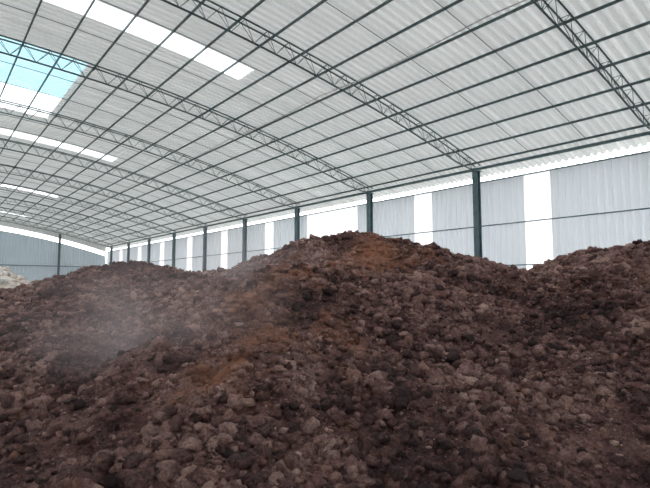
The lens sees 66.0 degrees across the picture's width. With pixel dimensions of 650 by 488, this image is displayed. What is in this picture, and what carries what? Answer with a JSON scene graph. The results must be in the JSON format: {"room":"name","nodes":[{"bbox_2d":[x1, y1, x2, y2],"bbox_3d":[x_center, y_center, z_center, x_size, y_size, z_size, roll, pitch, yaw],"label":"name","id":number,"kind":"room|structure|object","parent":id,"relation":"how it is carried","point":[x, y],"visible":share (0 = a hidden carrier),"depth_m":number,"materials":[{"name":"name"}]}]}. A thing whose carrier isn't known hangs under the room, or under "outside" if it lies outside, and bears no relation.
{"room":"waste facility","nodes":[
{"label":"waste facility","id":0,"kind":"room"},
{"bbox_2d":[0,219,105,280],"bbox_3d":[-39.155,1.181,48.428,34.000,9.320,0.035,4,-6,-39],"label":"wall","id":1,"kind":"structure","parent":0,"point":[15,249],"depth_m":54.86,"materials":[{"name":"metal"}]},
{"bbox_2d":[0,234,81,274],"bbox_3d":[-39.021,1.326,48.250,34.000,9.000,0.310,4,-6,-39],"label":"wall frame","id":2,"kind":"object","parent":1,"relation":"attached to","point":[58,266],"visible":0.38,"depth_m":55.69,"materials":[{"name":"teal paint"}]},
{"bbox_2d":[0,0,585,244],"bbox_3d":[-12.082,-4.899,15.395,33.606,2.711,84.222,4,-6,-39],"label":"rods","id":3,"kind":"object","parent":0,"point":[100,0],"depth_m":19.58,"materials":[{"name":"grey metal"}]},
{"bbox_2d":[0,0,649,248],"bbox_3d":[-11.957,-4.826,15.234,36.000,3.150,88.000,4,-6,-39],"label":"ceiling","id":4,"kind":"structure","parent":0,"point":[323,21],"depth_m":16.86,"materials":[{"name":"metal"}]},
{"bbox_2d":[0,184,57,197],"bbox_3d":[-27.292,-4.394,33.406,17.000,0.906,1.000,4,-6,-39],"label":"skylight panel","id":5,"kind":"object","parent":4,"relation":"attached to","point":[4,185],"visible":0.74,"depth_m":37.54,"materials":[{"name":"white plastic"}]},
{"bbox_2d":[0,82,60,117],"bbox_3d":[-14.474,-6.000,18.454,8.000,0.261,3.000,4,-6,-39],"label":"skylight panel","id":6,"kind":"object","parent":4,"relation":"attached to","point":[11,93],"visible":0.91,"depth_m":20.11,"materials":[{"name":"white plastic"}]},
{"bbox_2d":[0,36,87,97],"bbox_3d":[-12.272,-6.232,15.744,8.000,0.261,4.000,4,-6,-39],"label":"skylight panel","id":7,"kind":"object","parent":4,"relation":"attached to","point":[20,76],"visible":0.84,"depth_m":17.43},
{"bbox_2d":[0,128,116,161],"bbox_3d":[-18.167,-5.357,22.178,17.000,0.906,1.000,4,-6,-39],"label":"skylight panel","id":8,"kind":"object","parent":4,"relation":"attached to","point":[2,131],"visible":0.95,"depth_m":25.70,"materials":[{"name":"white plastic"}]},
{"bbox_2d":[43,0,252,79],"bbox_3d":[-9.199,-6.303,11.145,17.000,0.906,1.000,4,-6,-39],"label":"skylight panel","id":9,"kind":"object","parent":4,"relation":"attached to","point":[99,11],"visible":0.98,"depth_m":14.56,"materials":[{"name":"white plastic"}]},
{"bbox_2d":[0,0,649,245],"bbox_3d":[-11.737,-4.945,14.971,33.635,2.759,86.700,4,-6,-39],"label":"roof","id":10,"kind":"structure","parent":0,"point":[255,6],"depth_m":16.82,"materials":[{"name":"grey metal"}]},
{"bbox_2d":[40,0,525,229],"bbox_3d":[-9.608,-3.622,27.372,0.025,0.113,66.001,4,-6,-39],"label":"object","id":11,"kind":"object","parent":10,"relation":"hanging from","point":[523,0],"visible":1,"depth_m":14.36,"materials":[{"name":"grey metal"}]},
{"bbox_2d":[107,151,649,271],"bbox_3d":[1.666,0.928,25.167,0.050,5.850,87.000,4,-6,-39],"label":"wall","id":12,"kind":"structure","parent":0,"point":[618,184],"depth_m":18.93,"materials":[{"name":"metal"}]},
{"bbox_2d":[138,245,141,260],"bbox_3d":[-18.629,2.072,50.224,0.050,3.850,1.000,4,-6,-39],"label":"window","id":13,"kind":"structure","parent":12,"relation":"in","point":[140,246],"depth_m":50.31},
{"bbox_2d":[160,242,163,265],"bbox_3d":[-14.853,1.674,45.578,0.050,3.850,1.000,4,-6,-39],"label":"window","id":14,"kind":"structure","parent":12,"relation":"in","point":[161,243],"depth_m":45.67,"materials":[{"name":"white"}]},
{"bbox_2d":[187,236,191,271],"bbox_3d":[-11.078,1.276,40.932,0.050,3.850,1.000,4,-6,-39],"label":"window","id":15,"kind":"structure","parent":12,"relation":"in","point":[189,239],"depth_m":41.01,"materials":[{"name":"white"}]},
{"bbox_2d":[221,229,227,268],"bbox_3d":[-7.302,0.878,36.286,0.050,3.850,1.000,4,-6,-39],"label":"window","id":16,"kind":"structure","parent":12,"relation":"in","point":[224,234],"depth_m":36.31,"materials":[{"name":"white"}]},
{"bbox_2d":[265,221,273,255],"bbox_3d":[-3.526,0.479,31.640,0.050,3.850,1.000,4,-6,-39],"label":"window","id":17,"kind":"structure","parent":12,"relation":"in","point":[269,226],"depth_m":31.71,"materials":[{"name":"white"}]},
{"bbox_2d":[307,205,357,237],"bbox_3d":[0.329,0.073,26.898,0.050,3.850,4.250,4,-6,-39],"label":"window","id":18,"kind":"structure","parent":12,"relation":"in","point":[341,220],"depth_m":26.89,"materials":[{"name":"white"}]},
{"bbox_2d":[106,131,649,265],"bbox_3d":[1.577,0.209,25.156,0.140,5.520,87.000,4,-6,-39],"label":"wall frame","id":19,"kind":"object","parent":12,"relation":"attached to","point":[647,132],"depth_m":20.16,"materials":[{"name":"teal paint"}]},
{"bbox_2d":[0,216,112,246],"bbox_3d":[-37.319,-2.049,46.429,33.813,2.986,0.288,4,-6,-39],"label":"roof truss","id":20,"kind":"object","parent":19,"relation":"on","point":[1,216],"depth_m":53.41,"materials":[{"name":"grey metal"}]},
{"bbox_2d":[0,207,128,242],"bbox_3d":[-33.543,-2.448,41.783,33.813,2.986,0.288,4,-6,-39],"label":"roof truss","id":21,"kind":"object","parent":19,"relation":"on","point":[0,207],"depth_m":48.38,"materials":[{"name":"grey metal"}]},
{"bbox_2d":[0,196,150,238],"bbox_3d":[-29.767,-2.846,37.137,33.813,2.986,0.288,4,-6,-39],"label":"roof truss","id":22,"kind":"object","parent":19,"relation":"on","point":[0,196],"depth_m":43.58,"materials":[{"name":"grey metal"}]},
{"bbox_2d":[0,182,174,233],"bbox_3d":[-25.991,-3.244,32.492,33.813,2.986,0.288,4,-6,-39],"label":"roof truss","id":23,"kind":"object","parent":19,"relation":"on","point":[37,190],"depth_m":38.54,"materials":[{"name":"grey metal"}]},
{"bbox_2d":[0,164,205,226],"bbox_3d":[-22.216,-3.643,27.846,33.813,2.986,0.288,4,-6,-39],"label":"roof truss","id":24,"kind":"object","parent":19,"relation":"on","point":[14,167],"depth_m":33.63,"materials":[{"name":"grey metal"}]},
{"bbox_2d":[0,138,246,218],"bbox_3d":[-18.440,-4.041,23.200,33.813,2.986,0.288,4,-6,-39],"label":"roof truss","id":25,"kind":"object","parent":19,"relation":"on","point":[1,139],"depth_m":28.52,"materials":[{"name":"grey metal"}]},
{"bbox_2d":[0,99,299,207],"bbox_3d":[-14.664,-4.439,18.554,33.813,2.986,0.288,4,-6,-39],"label":"roof truss","id":26,"kind":"object","parent":19,"relation":"on","point":[38,110],"depth_m":23.35,"materials":[{"name":"grey metal"}]},
{"bbox_2d":[0,35,372,192],"bbox_3d":[-10.888,-4.837,13.908,33.813,2.986,0.288,4,-6,-39],"label":"roof truss","id":27,"kind":"object","parent":19,"relation":"on","point":[23,42],"depth_m":18.15,"materials":[{"name":"grey metal"}]},
{"bbox_2d":[161,0,479,170],"bbox_3d":[-7.112,-5.236,9.262,33.813,2.986,0.288,4,-6,-39],"label":"roof truss","id":28,"kind":"object","parent":19,"relation":"on","point":[177,6],"depth_m":14.92,"materials":[{"name":"grey metal"}]},
{"bbox_2d":[531,0,649,129],"bbox_3d":[-3.210,-5.647,4.462,33.813,2.986,0.288,4,-6,-39],"label":"roof truss","id":29,"kind":"object","parent":19,"relation":"on","point":[586,56],"depth_m":12.38,"materials":[{"name":"grey metal"}]},
{"bbox_2d":[414,191,432,244],"bbox_3d":[4.341,-0.350,21.962,0.050,3.850,1.000,4,-6,-39],"label":"window","id":30,"kind":"structure","parent":12,"relation":"in","point":[422,203],"depth_m":22.02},
{"bbox_2d":[523,169,552,269],"bbox_3d":[7.645,-0.699,17.896,0.050,3.850,1.000,4,-6,-39],"label":"window","id":31,"kind":"structure","parent":12,"relation":"in","point":[537,188],"depth_m":17.92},
{"label":"floor","id":32,"kind":"structure","parent":0,"visible":0},
{"bbox_2d":[0,266,31,288],"bbox_3d":[-16.576,2.254,21.907,11.593,2.833,7.145,0,-5,4],"label":"heap","id":33,"kind":"object","parent":32,"relation":"on","point":[8,279],"visible":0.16,"depth_m":21.13,"materials":[{"name":"beige"}]},
{"bbox_2d":[110,247,112,261],"bbox_3d":[-24.263,3.425,56.572,0.400,6.240,0.400,4,-6,-39],"label":"steel column","id":34,"kind":"structure","parent":32,"relation":"on","point":[111,248],"depth_m":56.74,"materials":[{"name":"grey metal"}]},
{"bbox_2d":[127,243,130,262],"bbox_3d":[-20.487,3.026,51.926,0.400,6.240,0.400,4,-6,-39],"label":"steel column","id":35,"kind":"structure","parent":32,"relation":"on","point":[128,244],"depth_m":52.08,"materials":[{"name":"grey metal"}]},
{"bbox_2d":[147,239,150,262],"bbox_3d":[-16.711,2.628,47.280,0.400,6.240,0.400,4,-6,-39],"label":"steel column","id":36,"kind":"structure","parent":32,"relation":"on","point":[149,240],"depth_m":47.42,"materials":[{"name":"grey metal"}]},
{"bbox_2d":[172,234,175,266],"bbox_3d":[-12.935,2.230,42.634,0.400,6.240,0.400,4,-6,-39],"label":"steel column","id":37,"kind":"structure","parent":32,"relation":"on","point":[173,235],"depth_m":42.76,"materials":[{"name":"grey metal"}]},
{"bbox_2d":[202,227,207,271],"bbox_3d":[-9.159,1.831,37.988,0.400,6.240,0.400,4,-6,-39],"label":"steel column","id":38,"kind":"structure","parent":32,"relation":"on","point":[204,228],"depth_m":38.07,"materials":[{"name":"grey metal"}]},
{"bbox_2d":[242,219,247,260],"bbox_3d":[-5.383,1.433,33.342,0.400,6.240,0.400,4,-6,-39],"label":"steel column","id":39,"kind":"structure","parent":32,"relation":"on","point":[244,231],"depth_m":33.45,"materials":[{"name":"grey metal"}]},
{"bbox_2d":[294,208,300,241],"bbox_3d":[-1.607,1.035,28.697,0.400,6.240,0.400,4,-6,-39],"label":"steel column","id":40,"kind":"structure","parent":32,"relation":"on","point":[297,210],"depth_m":28.85,"materials":[{"name":"grey metal"}]},
{"bbox_2d":[0,230,649,487],"bbox_3d":[0.422,1.155,9.326,13.716,2.791,14.112,4,-6,-39],"label":"heap","id":41,"kind":"object","parent":32,"relation":"on","point":[349,359],"visible":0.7,"depth_m":4.44,"materials":[{"name":"brown soil"}]},
{"bbox_2d":[365,192,373,232],"bbox_3d":[2.169,0.637,24.051,0.400,6.240,0.400,4,-6,-39],"label":"steel column","id":42,"kind":"structure","parent":32,"relation":"on","point":[369,196],"depth_m":24.20,"materials":[{"name":"grey metal"}]},
{"bbox_2d":[471,170,481,256],"bbox_3d":[5.945,0.238,19.405,0.400,6.240,0.400,4,-6,-39],"label":"steel column","id":43,"kind":"structure","parent":32,"relation":"on","point":[476,186],"depth_m":19.48,"materials":[{"name":"grey metal"}]},
{"label":"outside","id":44,"kind":"structure","parent":0,"visible":0},
{"label":"ground","id":45,"kind":"structure","parent":44,"visible":0},
{"bbox_2d":[0,260,230,450],"bbox_3d":[-3.849,1.458,10.138,15.720,2.332,13.520,4,-6,-39],"label":"heap","id":46,"kind":"object","parent":45,"relation":"on","point":[50,328],"visible":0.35,"depth_m":6.73,"materials":[{"name":"brown soil"}]},
{"bbox_2d":[499,239,649,411],"bbox_3d":[5.773,1.093,7.510,11.480,2.674,12.760,4,-6,-39],"label":"heap","id":47,"kind":"object","parent":45,"relation":"on","point":[607,290],"visible":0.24,"depth_m":5.73,"materials":[{"name":"brown soil"}]}
]}

